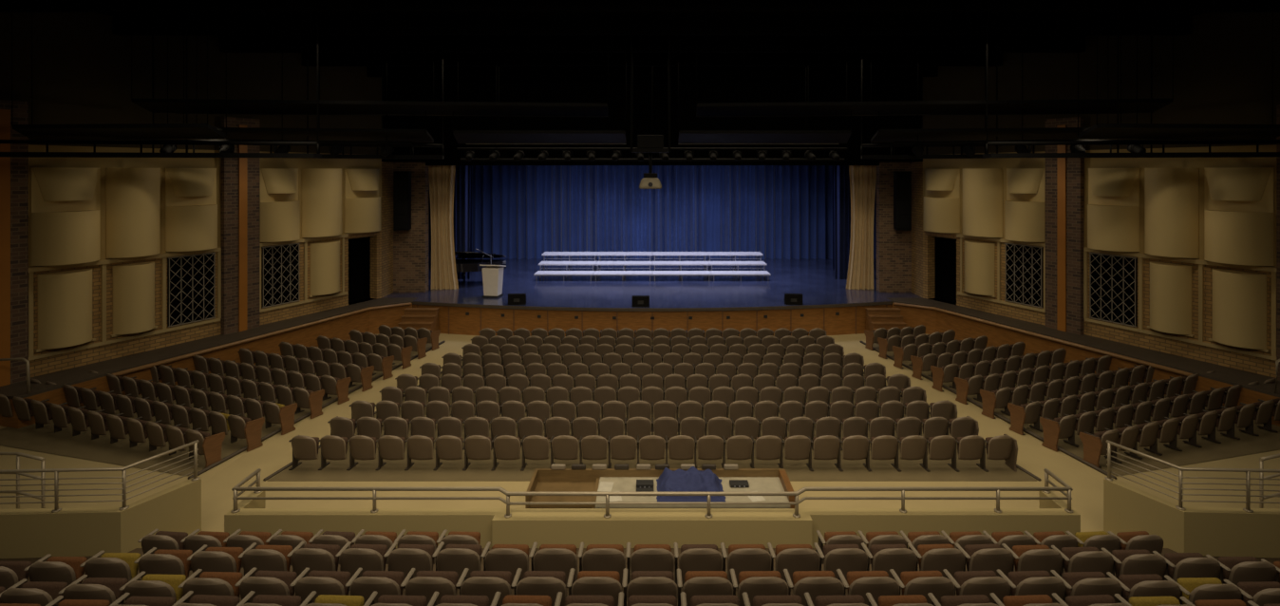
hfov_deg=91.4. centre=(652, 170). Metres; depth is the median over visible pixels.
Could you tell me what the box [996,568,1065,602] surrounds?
seat
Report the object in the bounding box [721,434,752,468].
seat
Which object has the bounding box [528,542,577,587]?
seat
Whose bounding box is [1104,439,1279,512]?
guard railing
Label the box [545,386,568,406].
seat
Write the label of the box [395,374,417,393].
seat
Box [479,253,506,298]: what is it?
lectern
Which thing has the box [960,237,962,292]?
trim
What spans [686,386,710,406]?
seat
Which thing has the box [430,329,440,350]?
end panel
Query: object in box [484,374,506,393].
seat
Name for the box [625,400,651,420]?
seat
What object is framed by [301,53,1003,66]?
ceiling beam
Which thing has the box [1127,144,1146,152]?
stage light
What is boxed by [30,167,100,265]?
wall panel
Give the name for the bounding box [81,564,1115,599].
floor
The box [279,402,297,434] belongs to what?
end panel
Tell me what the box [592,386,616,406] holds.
seat
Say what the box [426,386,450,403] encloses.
seat
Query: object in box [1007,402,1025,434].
end panel
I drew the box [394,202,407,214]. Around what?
speaker grille
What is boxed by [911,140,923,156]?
stage light
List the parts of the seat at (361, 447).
backrest, seat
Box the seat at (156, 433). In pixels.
[144,419,168,451]
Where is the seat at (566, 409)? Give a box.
[550,400,575,421]
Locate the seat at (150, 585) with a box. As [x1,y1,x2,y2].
[119,571,186,602]
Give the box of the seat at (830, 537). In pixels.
[816,529,864,564]
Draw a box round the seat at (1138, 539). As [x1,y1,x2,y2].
[1107,530,1163,554]
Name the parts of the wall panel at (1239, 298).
sill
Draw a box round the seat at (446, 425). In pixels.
[434,416,462,449]
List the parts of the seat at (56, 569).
armrest, backrest, seat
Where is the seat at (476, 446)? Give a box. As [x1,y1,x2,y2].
[462,434,491,470]
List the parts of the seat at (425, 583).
armrest, backrest, seat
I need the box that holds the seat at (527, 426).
[516,416,543,446]
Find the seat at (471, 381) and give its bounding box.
[462,374,484,393]
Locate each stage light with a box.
[159,144,177,152]
[219,138,234,152]
[276,139,290,152]
[329,140,342,156]
[380,140,394,156]
[464,147,474,161]
[489,147,500,161]
[513,147,524,161]
[537,147,548,161]
[562,147,572,161]
[586,147,596,161]
[610,147,621,161]
[635,152,644,161]
[658,147,669,161]
[683,147,694,161]
[708,147,718,161]
[732,147,742,161]
[756,147,767,161]
[782,147,791,161]
[804,147,815,161]
[828,147,840,161]
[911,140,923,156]
[961,140,975,156]
[1014,139,1028,152]
[1069,138,1085,152]
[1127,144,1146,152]
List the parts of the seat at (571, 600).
armrest, backrest, seat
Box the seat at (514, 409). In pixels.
[500,400,525,422]
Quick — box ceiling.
[94,12,1209,36]
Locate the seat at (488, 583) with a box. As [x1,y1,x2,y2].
[455,567,511,605]
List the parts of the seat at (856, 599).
armrest, seat, backrest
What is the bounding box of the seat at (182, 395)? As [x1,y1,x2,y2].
[171,385,192,407]
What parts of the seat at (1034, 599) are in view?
armrest, seat, backrest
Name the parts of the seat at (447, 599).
armrest, backrest, seat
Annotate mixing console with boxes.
[656,466,725,501]
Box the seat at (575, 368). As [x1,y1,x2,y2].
[566,362,587,380]
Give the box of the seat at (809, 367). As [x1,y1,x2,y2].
[796,362,820,386]
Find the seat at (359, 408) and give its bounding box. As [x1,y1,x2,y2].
[348,400,375,428]
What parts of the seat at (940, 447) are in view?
seat, backrest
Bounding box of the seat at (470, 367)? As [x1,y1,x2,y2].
[462,362,482,376]
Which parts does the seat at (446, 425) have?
backrest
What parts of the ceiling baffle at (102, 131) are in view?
panel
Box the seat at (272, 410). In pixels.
[261,400,284,428]
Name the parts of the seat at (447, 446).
backrest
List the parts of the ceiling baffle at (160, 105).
panel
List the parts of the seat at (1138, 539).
armrest, seat, backrest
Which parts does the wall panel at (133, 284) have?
sill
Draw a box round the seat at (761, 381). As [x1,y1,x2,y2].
[750,374,773,392]
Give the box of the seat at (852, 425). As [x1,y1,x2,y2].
[837,416,866,450]
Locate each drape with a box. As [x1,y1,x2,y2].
[428,165,458,289]
[846,165,876,289]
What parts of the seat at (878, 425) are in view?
backrest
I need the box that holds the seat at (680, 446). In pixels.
[664,434,695,464]
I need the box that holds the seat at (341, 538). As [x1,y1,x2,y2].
[308,528,355,564]
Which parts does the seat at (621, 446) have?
backrest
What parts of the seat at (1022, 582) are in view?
armrest, seat, backrest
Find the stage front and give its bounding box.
[412,301,892,338]
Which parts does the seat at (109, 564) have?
armrest, backrest, seat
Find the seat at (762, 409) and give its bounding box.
[750,400,777,421]
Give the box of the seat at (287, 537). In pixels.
[265,528,313,564]
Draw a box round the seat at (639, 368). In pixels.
[630,362,651,380]
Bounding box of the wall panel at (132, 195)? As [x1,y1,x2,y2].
[105,168,160,258]
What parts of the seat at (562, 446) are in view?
backrest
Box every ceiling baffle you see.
[11,0,226,140]
[131,12,608,116]
[183,14,433,142]
[452,35,626,144]
[677,35,851,144]
[696,12,1173,116]
[870,14,1121,142]
[1077,0,1279,140]
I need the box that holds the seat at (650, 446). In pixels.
[636,434,665,464]
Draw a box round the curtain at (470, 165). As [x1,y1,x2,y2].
[470,165,471,259]
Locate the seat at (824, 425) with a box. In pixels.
[809,416,840,450]
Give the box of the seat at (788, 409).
[774,400,802,422]
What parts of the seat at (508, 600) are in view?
armrest, backrest, seat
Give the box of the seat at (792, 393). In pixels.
[778,386,805,412]
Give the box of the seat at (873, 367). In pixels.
[861,362,883,380]
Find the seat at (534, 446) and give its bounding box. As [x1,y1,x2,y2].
[520,434,549,470]
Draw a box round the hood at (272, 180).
[260,168,298,193]
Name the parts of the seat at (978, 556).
armrest, seat, backrest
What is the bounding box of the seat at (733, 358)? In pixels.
[719,352,741,370]
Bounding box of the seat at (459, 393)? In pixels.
[450,386,473,414]
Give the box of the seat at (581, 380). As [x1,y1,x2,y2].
[573,374,595,392]
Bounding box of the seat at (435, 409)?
[424,400,450,421]
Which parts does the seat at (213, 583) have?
armrest, backrest, seat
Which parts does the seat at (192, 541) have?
armrest, backrest, seat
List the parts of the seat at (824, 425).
backrest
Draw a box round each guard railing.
[0,439,200,512]
[0,451,45,508]
[230,468,1073,518]
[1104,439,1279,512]
[1259,452,1279,508]
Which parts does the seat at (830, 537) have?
armrest, seat, backrest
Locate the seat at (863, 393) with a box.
[849,386,876,415]
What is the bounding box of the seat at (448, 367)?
[440,362,461,376]
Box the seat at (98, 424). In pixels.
[85,409,109,439]
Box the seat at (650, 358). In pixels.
[641,352,661,366]
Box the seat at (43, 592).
[0,578,67,605]
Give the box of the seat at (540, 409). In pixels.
[525,400,550,421]
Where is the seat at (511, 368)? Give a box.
[504,362,525,386]
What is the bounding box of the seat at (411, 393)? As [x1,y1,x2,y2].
[402,386,427,405]
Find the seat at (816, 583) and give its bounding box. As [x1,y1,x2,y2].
[783,568,844,605]
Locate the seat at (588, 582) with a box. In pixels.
[566,567,622,605]
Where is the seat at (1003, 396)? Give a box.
[983,387,1012,418]
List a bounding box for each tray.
[0,151,321,158]
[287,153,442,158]
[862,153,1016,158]
[982,151,1279,158]
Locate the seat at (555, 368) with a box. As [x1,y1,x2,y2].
[545,362,566,380]
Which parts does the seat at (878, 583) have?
armrest, seat, backrest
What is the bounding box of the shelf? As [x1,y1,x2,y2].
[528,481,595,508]
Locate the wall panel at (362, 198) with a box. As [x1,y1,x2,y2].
[344,169,380,232]
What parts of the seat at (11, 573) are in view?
backrest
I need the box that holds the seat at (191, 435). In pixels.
[184,427,210,459]
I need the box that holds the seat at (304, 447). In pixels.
[288,434,319,470]
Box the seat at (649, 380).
[640,374,662,400]
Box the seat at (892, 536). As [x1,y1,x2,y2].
[857,529,907,564]
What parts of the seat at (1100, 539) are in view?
armrest, seat, backrest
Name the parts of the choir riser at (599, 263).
frame, frame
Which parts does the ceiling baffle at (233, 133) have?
panel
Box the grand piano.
[454,251,506,282]
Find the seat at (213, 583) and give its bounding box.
[178,568,242,602]
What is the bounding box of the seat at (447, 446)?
[432,434,462,470]
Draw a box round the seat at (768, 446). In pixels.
[749,434,781,468]
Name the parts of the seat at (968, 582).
armrest, seat, backrest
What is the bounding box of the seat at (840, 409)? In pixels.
[824,400,853,421]
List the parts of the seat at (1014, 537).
armrest, seat, backrest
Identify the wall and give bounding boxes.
[0,12,381,376]
[0,297,418,428]
[381,76,393,297]
[393,76,911,292]
[885,297,1279,426]
[911,76,922,297]
[922,12,1279,377]
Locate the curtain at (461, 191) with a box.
[453,165,470,279]
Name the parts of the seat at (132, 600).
armrest, backrest, seat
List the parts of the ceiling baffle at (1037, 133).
panel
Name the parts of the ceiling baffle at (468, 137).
panel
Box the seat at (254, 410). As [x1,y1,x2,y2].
[243,396,264,420]
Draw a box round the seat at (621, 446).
[607,434,637,468]
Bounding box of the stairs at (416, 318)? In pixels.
[397,307,439,344]
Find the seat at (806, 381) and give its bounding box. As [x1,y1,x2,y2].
[793,374,818,391]
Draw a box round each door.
[348,236,376,304]
[927,236,956,304]
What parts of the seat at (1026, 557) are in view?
armrest, seat, backrest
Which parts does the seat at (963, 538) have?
armrest, seat, backrest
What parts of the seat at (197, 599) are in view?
armrest, backrest, seat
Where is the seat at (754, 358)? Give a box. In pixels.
[739,352,761,369]
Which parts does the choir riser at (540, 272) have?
frame, frame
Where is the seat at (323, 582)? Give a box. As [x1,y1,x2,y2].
[289,567,350,602]
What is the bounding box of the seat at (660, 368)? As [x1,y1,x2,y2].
[651,362,672,380]
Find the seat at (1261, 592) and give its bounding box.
[1223,579,1279,605]
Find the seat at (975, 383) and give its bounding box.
[964,375,983,404]
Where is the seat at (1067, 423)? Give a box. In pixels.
[1044,414,1076,450]
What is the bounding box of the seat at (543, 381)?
[528,374,550,393]
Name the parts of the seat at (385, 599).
armrest, backrest, seat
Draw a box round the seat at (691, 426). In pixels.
[677,416,705,439]
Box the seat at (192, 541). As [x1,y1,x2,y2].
[180,528,229,570]
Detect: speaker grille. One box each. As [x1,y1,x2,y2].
[394,173,407,185]
[394,188,407,199]
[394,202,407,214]
[394,216,407,228]
[897,173,910,185]
[897,188,910,199]
[897,202,910,214]
[897,216,910,228]
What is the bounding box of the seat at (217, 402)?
[207,391,228,414]
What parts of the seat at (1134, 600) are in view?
armrest, seat, backrest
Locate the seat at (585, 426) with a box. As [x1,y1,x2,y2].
[570,416,597,439]
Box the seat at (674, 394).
[662,386,686,405]
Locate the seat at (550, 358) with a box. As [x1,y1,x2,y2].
[541,352,561,369]
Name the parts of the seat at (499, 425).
backrest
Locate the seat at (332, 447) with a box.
[318,434,347,470]
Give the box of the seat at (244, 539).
[223,528,271,567]
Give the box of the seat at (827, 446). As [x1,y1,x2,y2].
[806,434,839,470]
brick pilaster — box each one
[0,99,28,386]
[220,116,259,334]
[1045,116,1084,334]
[1276,101,1279,380]
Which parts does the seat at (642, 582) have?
armrest, seat, backrest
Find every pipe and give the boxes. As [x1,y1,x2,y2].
[141,12,411,144]
[456,53,847,150]
[460,53,844,161]
[893,12,1163,144]
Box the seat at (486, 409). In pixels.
[474,400,499,422]
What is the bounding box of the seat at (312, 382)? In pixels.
[302,373,322,392]
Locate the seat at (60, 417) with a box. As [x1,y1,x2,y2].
[48,402,72,432]
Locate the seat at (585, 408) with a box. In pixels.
[575,400,601,421]
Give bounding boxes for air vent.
[167,252,215,327]
[261,243,300,308]
[1004,243,1043,308]
[1089,252,1137,327]
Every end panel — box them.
[202,432,225,467]
[244,416,264,451]
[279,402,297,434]
[308,389,324,418]
[336,376,351,404]
[360,365,374,391]
[381,355,394,379]
[400,345,412,368]
[416,337,427,358]
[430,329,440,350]
[839,344,844,367]
[858,353,864,366]
[864,329,874,350]
[877,337,887,358]
[882,364,885,376]
[892,345,903,368]
[903,374,910,387]
[910,355,922,379]
[919,386,926,402]
[930,365,943,391]
[946,399,957,427]
[953,376,968,404]
[966,415,978,434]
[979,389,996,418]
[1003,433,1017,471]
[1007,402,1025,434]
[1039,416,1060,451]
[1079,432,1102,467]
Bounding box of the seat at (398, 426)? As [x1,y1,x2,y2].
[381,416,409,439]
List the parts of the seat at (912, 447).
backrest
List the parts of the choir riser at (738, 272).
frame, frame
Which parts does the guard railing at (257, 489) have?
post, post, post, post, post, rail, rail, post, post, post, post, post, post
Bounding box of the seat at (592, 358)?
[581,352,601,370]
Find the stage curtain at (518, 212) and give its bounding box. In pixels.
[428,165,876,259]
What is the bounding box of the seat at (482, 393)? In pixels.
[473,386,497,415]
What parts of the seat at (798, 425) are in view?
backrest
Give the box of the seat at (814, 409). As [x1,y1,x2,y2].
[799,400,828,422]
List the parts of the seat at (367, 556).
armrest, backrest, seat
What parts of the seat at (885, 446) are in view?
backrest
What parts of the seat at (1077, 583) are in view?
armrest, seat, backrest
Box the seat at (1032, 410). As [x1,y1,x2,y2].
[1019,400,1041,434]
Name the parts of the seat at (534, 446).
backrest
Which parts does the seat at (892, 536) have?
armrest, seat, backrest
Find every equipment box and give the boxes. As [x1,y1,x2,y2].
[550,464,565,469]
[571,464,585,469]
[592,464,606,469]
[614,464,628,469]
[636,464,650,469]
[655,464,669,469]
[680,464,695,469]
[701,464,715,469]
[723,464,738,469]
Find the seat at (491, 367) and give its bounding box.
[483,362,503,386]
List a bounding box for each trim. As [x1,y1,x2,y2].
[28,247,221,272]
[28,272,33,357]
[28,318,220,360]
[101,263,106,341]
[111,301,411,376]
[161,257,166,329]
[188,340,445,479]
[217,250,221,318]
[259,233,348,246]
[259,246,261,309]
[259,291,347,312]
[263,358,462,481]
[303,241,307,300]
[341,237,344,292]
[859,340,1116,479]
[863,371,1041,481]
[893,301,1193,376]
[956,233,1045,246]
[957,291,1045,312]
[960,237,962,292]
[997,241,1000,300]
[1043,246,1045,309]
[1083,247,1276,272]
[1083,250,1087,318]
[1084,318,1276,360]
[1138,257,1143,329]
[1198,263,1203,341]
[1271,272,1276,357]
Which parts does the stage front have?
edge moulding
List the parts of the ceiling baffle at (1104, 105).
panel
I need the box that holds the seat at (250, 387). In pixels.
[240,378,260,399]
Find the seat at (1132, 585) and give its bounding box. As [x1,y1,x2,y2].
[1106,571,1180,602]
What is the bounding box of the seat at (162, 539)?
[137,528,188,554]
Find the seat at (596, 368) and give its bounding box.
[588,362,609,380]
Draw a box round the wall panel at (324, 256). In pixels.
[308,240,341,297]
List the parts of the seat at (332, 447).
backrest, seat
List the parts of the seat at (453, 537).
armrest, backrest, seat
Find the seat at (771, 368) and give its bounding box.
[754,362,777,380]
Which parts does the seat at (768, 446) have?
backrest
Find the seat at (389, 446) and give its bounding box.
[375,434,405,470]
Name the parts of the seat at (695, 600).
armrest, seat, backrest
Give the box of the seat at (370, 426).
[355,415,382,439]
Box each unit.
[636,479,653,488]
[636,488,653,491]
[729,479,749,487]
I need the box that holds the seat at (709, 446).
[693,434,723,468]
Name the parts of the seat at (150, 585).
armrest, backrest, seat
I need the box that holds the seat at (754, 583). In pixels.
[730,568,789,605]
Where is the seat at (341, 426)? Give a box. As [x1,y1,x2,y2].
[327,415,356,439]
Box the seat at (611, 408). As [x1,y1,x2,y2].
[601,400,625,421]
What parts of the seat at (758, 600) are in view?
armrest, seat, backrest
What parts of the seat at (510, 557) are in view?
armrest, seat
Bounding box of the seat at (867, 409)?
[848,400,878,421]
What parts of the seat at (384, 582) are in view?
armrest, backrest, seat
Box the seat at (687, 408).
[676,400,701,421]
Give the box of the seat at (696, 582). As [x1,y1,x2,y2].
[677,568,733,605]
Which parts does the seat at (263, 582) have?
armrest, backrest, seat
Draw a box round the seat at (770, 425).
[756,416,786,438]
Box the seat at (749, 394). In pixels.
[732,386,757,406]
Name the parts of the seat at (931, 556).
armrest, seat, backrest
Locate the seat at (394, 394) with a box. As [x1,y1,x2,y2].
[378,386,403,404]
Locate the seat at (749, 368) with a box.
[734,362,756,380]
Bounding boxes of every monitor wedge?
[508,293,526,304]
[631,295,649,306]
[784,293,802,304]
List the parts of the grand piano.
lid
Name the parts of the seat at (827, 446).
backrest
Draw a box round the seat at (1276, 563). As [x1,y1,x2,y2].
[1261,558,1279,583]
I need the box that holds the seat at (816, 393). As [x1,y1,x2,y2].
[802,386,828,414]
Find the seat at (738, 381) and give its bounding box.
[728,374,752,392]
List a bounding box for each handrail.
[0,357,30,394]
[1274,357,1279,394]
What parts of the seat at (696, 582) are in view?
armrest, seat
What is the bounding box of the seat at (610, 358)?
[601,352,621,367]
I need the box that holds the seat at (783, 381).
[771,374,796,392]
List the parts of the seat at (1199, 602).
armrest, seat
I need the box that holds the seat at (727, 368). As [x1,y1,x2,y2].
[714,362,735,378]
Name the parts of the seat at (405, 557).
armrest, seat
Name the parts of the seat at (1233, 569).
armrest, seat, backrest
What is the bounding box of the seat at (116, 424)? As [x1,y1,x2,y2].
[104,413,128,443]
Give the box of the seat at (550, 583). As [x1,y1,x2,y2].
[510,567,566,605]
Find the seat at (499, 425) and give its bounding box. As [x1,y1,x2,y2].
[489,416,516,450]
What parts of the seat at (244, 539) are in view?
armrest, backrest, seat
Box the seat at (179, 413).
[169,403,191,427]
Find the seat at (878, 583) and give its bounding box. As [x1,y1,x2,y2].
[836,568,899,605]
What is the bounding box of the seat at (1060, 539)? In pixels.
[1024,530,1077,551]
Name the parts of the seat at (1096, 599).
armrest, seat, backrest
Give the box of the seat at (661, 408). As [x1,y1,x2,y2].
[651,400,677,420]
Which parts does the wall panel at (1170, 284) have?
sill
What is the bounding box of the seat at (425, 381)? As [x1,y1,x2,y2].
[417,374,439,393]
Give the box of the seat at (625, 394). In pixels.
[616,386,639,405]
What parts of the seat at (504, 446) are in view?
backrest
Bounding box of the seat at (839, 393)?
[826,386,852,415]
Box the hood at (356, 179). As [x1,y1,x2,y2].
[345,169,379,190]
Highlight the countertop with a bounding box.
[595,476,790,508]
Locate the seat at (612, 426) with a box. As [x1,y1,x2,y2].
[597,416,623,439]
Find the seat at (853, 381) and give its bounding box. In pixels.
[838,374,863,391]
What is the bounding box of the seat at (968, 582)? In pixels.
[942,568,1010,602]
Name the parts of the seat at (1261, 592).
armrest, backrest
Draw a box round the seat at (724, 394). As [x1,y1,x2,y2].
[709,386,734,405]
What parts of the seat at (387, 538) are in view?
armrest, seat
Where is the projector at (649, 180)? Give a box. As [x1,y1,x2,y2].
[639,152,661,188]
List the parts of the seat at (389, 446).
backrest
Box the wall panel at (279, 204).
[259,168,300,242]
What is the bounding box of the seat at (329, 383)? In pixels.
[320,375,339,400]
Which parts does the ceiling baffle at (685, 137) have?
panel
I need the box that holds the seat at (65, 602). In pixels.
[45,595,110,605]
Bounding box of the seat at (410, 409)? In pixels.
[398,400,424,421]
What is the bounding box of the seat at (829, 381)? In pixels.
[816,374,841,391]
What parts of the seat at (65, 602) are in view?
armrest, seat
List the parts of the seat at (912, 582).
armrest, seat, backrest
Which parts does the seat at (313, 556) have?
armrest, backrest, seat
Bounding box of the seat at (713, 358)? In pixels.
[700,352,721,370]
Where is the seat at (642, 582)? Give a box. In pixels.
[621,567,677,605]
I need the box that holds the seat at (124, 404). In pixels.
[114,393,135,416]
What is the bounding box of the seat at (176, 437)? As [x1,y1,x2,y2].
[164,423,188,454]
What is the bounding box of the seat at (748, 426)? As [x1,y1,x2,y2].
[730,416,759,439]
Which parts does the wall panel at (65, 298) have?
sill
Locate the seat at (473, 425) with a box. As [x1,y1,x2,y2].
[462,416,489,450]
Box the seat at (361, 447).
[346,434,376,470]
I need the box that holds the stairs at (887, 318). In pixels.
[865,307,906,344]
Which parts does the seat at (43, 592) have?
armrest, backrest, seat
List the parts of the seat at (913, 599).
armrest, seat, backrest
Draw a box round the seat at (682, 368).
[672,362,694,378]
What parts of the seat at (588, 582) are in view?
armrest, seat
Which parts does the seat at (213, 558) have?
armrest, backrest, seat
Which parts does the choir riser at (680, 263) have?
frame, frame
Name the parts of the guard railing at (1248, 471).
post, post, rail, rail, rail, rail, rail, rail, post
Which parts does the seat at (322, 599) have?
armrest, backrest, seat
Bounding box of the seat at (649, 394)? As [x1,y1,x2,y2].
[640,386,662,405]
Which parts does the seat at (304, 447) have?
backrest, seat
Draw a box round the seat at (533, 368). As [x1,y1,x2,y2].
[525,362,545,385]
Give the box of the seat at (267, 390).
[257,381,277,402]
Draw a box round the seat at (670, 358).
[660,352,681,366]
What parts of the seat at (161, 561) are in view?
armrest, backrest, seat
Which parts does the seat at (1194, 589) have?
armrest, seat, backrest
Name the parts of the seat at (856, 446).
backrest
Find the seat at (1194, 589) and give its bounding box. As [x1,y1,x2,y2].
[1164,575,1242,604]
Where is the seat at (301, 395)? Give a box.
[291,386,313,414]
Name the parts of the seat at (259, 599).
armrest, backrest, seat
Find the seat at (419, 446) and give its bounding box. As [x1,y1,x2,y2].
[404,434,433,470]
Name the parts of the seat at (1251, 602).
armrest, seat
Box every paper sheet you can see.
[597,481,613,491]
[609,490,621,501]
[747,490,765,501]
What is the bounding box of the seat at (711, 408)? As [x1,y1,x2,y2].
[700,400,727,421]
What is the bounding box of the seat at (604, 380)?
[595,374,618,392]
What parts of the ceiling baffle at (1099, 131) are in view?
panel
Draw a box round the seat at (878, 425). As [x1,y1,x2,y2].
[864,416,894,450]
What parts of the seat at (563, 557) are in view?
armrest, seat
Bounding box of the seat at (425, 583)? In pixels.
[400,567,458,605]
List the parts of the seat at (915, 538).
armrest, seat, backrest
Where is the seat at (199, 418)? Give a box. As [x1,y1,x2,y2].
[188,406,210,431]
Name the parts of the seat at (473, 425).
backrest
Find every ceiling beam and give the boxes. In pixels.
[0,0,1279,12]
[112,16,1192,35]
[219,36,1085,53]
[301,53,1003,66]
[366,66,938,76]
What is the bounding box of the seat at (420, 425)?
[408,416,435,438]
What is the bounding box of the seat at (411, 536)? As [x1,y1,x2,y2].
[394,528,438,564]
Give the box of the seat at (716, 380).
[706,374,729,392]
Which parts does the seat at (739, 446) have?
backrest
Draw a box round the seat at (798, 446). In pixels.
[777,434,810,468]
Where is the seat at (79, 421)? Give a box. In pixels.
[66,405,89,435]
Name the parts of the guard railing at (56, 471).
post, rail, rail, rail, rail, rail, rail, post, post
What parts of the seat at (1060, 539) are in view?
armrest, seat, backrest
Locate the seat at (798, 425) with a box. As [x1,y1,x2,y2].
[783,416,812,446]
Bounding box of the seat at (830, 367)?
[817,362,841,386]
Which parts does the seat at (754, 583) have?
armrest, seat, backrest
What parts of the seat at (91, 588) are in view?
armrest, backrest, seat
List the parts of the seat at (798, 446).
backrest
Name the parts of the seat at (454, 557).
armrest, seat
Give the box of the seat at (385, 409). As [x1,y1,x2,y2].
[374,400,399,426]
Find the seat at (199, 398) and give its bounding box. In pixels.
[189,388,210,410]
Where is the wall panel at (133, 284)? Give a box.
[110,261,157,337]
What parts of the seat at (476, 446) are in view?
backrest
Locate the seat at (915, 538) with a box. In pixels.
[899,529,949,564]
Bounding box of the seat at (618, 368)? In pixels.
[609,362,630,378]
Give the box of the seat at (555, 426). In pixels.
[543,416,570,439]
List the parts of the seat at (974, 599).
armrest, seat, backrest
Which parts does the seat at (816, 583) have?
armrest, seat, backrest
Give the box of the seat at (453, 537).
[436,528,480,549]
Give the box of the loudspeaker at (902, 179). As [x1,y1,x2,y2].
[893,170,911,230]
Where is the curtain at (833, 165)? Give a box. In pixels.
[832,165,834,269]
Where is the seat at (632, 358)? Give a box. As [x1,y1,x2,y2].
[621,352,641,366]
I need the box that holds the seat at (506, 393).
[497,386,521,414]
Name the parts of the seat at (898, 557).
armrest, seat, backrest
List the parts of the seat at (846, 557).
armrest, seat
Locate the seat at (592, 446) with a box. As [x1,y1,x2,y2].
[578,434,607,464]
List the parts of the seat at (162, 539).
armrest, backrest, seat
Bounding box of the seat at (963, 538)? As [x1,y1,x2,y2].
[941,530,992,564]
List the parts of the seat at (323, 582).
armrest, backrest, seat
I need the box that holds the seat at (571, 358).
[561,352,581,370]
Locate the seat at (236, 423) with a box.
[225,413,251,443]
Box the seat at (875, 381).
[862,374,885,390]
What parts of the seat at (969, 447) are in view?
seat, backrest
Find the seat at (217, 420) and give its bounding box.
[207,410,230,434]
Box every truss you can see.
[0,12,321,158]
[151,15,443,158]
[318,53,443,159]
[861,15,1152,158]
[861,53,986,159]
[982,12,1279,158]
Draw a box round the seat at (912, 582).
[889,568,955,604]
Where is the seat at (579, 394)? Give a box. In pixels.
[568,386,592,405]
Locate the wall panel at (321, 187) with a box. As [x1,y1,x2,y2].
[301,168,341,237]
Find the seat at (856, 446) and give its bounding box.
[834,434,868,470]
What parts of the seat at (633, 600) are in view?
armrest, seat, backrest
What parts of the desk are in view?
panel, panel, panel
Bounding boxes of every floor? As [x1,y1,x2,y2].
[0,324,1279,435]
[0,333,1279,531]
[0,342,432,475]
[0,547,1279,582]
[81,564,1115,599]
[123,590,956,605]
[266,341,1037,481]
[383,257,921,307]
[872,342,1279,475]
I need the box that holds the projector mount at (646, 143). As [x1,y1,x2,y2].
[630,35,670,152]
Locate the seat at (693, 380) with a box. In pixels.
[684,374,707,392]
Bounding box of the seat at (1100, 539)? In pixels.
[1066,530,1120,553]
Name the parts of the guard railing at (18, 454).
post, rail, rail, rail, post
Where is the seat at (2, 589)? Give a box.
[0,585,5,593]
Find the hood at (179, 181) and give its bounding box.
[166,168,216,196]
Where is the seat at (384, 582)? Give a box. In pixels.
[345,567,404,604]
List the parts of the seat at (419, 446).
backrest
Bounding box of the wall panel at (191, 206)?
[165,168,217,251]
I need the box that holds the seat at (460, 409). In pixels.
[449,400,474,421]
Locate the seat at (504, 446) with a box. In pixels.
[490,434,520,470]
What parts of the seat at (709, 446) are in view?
backrest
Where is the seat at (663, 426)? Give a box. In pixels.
[651,416,677,439]
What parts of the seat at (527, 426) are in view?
backrest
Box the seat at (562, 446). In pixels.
[549,434,578,468]
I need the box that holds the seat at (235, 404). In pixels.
[225,394,246,416]
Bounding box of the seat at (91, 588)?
[58,574,128,603]
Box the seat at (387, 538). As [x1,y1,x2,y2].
[351,528,396,564]
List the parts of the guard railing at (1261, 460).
post, rail, rail, rail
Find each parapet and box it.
[0,477,201,558]
[224,490,497,547]
[491,508,812,547]
[807,490,1080,547]
[1103,477,1279,557]
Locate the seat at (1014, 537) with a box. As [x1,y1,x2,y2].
[982,530,1035,549]
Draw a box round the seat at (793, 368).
[774,362,799,385]
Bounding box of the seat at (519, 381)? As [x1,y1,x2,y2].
[507,374,528,393]
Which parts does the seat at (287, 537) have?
armrest, backrest, seat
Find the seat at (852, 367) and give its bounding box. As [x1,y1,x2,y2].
[840,362,862,377]
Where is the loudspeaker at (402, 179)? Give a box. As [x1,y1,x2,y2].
[393,170,411,230]
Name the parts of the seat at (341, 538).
armrest, backrest, seat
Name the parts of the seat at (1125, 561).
armrest, seat, backrest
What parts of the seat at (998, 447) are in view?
seat, backrest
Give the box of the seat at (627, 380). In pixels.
[618,374,639,390]
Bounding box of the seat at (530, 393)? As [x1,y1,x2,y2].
[521,386,545,412]
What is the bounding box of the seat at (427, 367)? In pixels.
[419,362,440,380]
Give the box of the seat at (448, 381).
[439,374,462,393]
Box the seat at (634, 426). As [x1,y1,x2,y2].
[623,416,651,439]
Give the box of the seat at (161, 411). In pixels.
[150,399,172,424]
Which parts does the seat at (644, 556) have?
leg, armrest, seat, backrest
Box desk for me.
[525,468,794,508]
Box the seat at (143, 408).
[131,396,154,420]
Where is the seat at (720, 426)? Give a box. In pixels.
[704,416,732,439]
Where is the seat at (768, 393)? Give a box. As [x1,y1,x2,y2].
[755,386,781,405]
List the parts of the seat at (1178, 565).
armrest, seat, backrest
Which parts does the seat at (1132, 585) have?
armrest, seat, backrest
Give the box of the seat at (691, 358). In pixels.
[680,352,701,367]
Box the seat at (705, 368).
[693,362,715,380]
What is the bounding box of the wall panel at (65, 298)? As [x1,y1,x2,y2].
[34,268,95,352]
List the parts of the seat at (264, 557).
armrest, backrest, seat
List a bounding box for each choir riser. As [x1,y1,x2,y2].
[534,251,598,281]
[593,251,652,281]
[652,251,711,281]
[706,251,770,281]
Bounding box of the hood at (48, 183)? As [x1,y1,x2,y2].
[32,167,100,200]
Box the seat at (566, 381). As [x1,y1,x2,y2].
[550,374,573,393]
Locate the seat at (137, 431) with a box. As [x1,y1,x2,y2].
[124,416,148,447]
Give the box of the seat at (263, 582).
[234,566,297,602]
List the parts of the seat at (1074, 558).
armrest, seat, backrest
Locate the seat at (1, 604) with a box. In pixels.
[0,602,40,605]
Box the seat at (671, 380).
[662,374,684,400]
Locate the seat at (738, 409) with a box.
[725,400,752,421]
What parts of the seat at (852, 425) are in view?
backrest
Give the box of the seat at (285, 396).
[274,384,294,405]
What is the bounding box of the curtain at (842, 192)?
[834,165,850,279]
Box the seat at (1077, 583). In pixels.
[1050,569,1122,602]

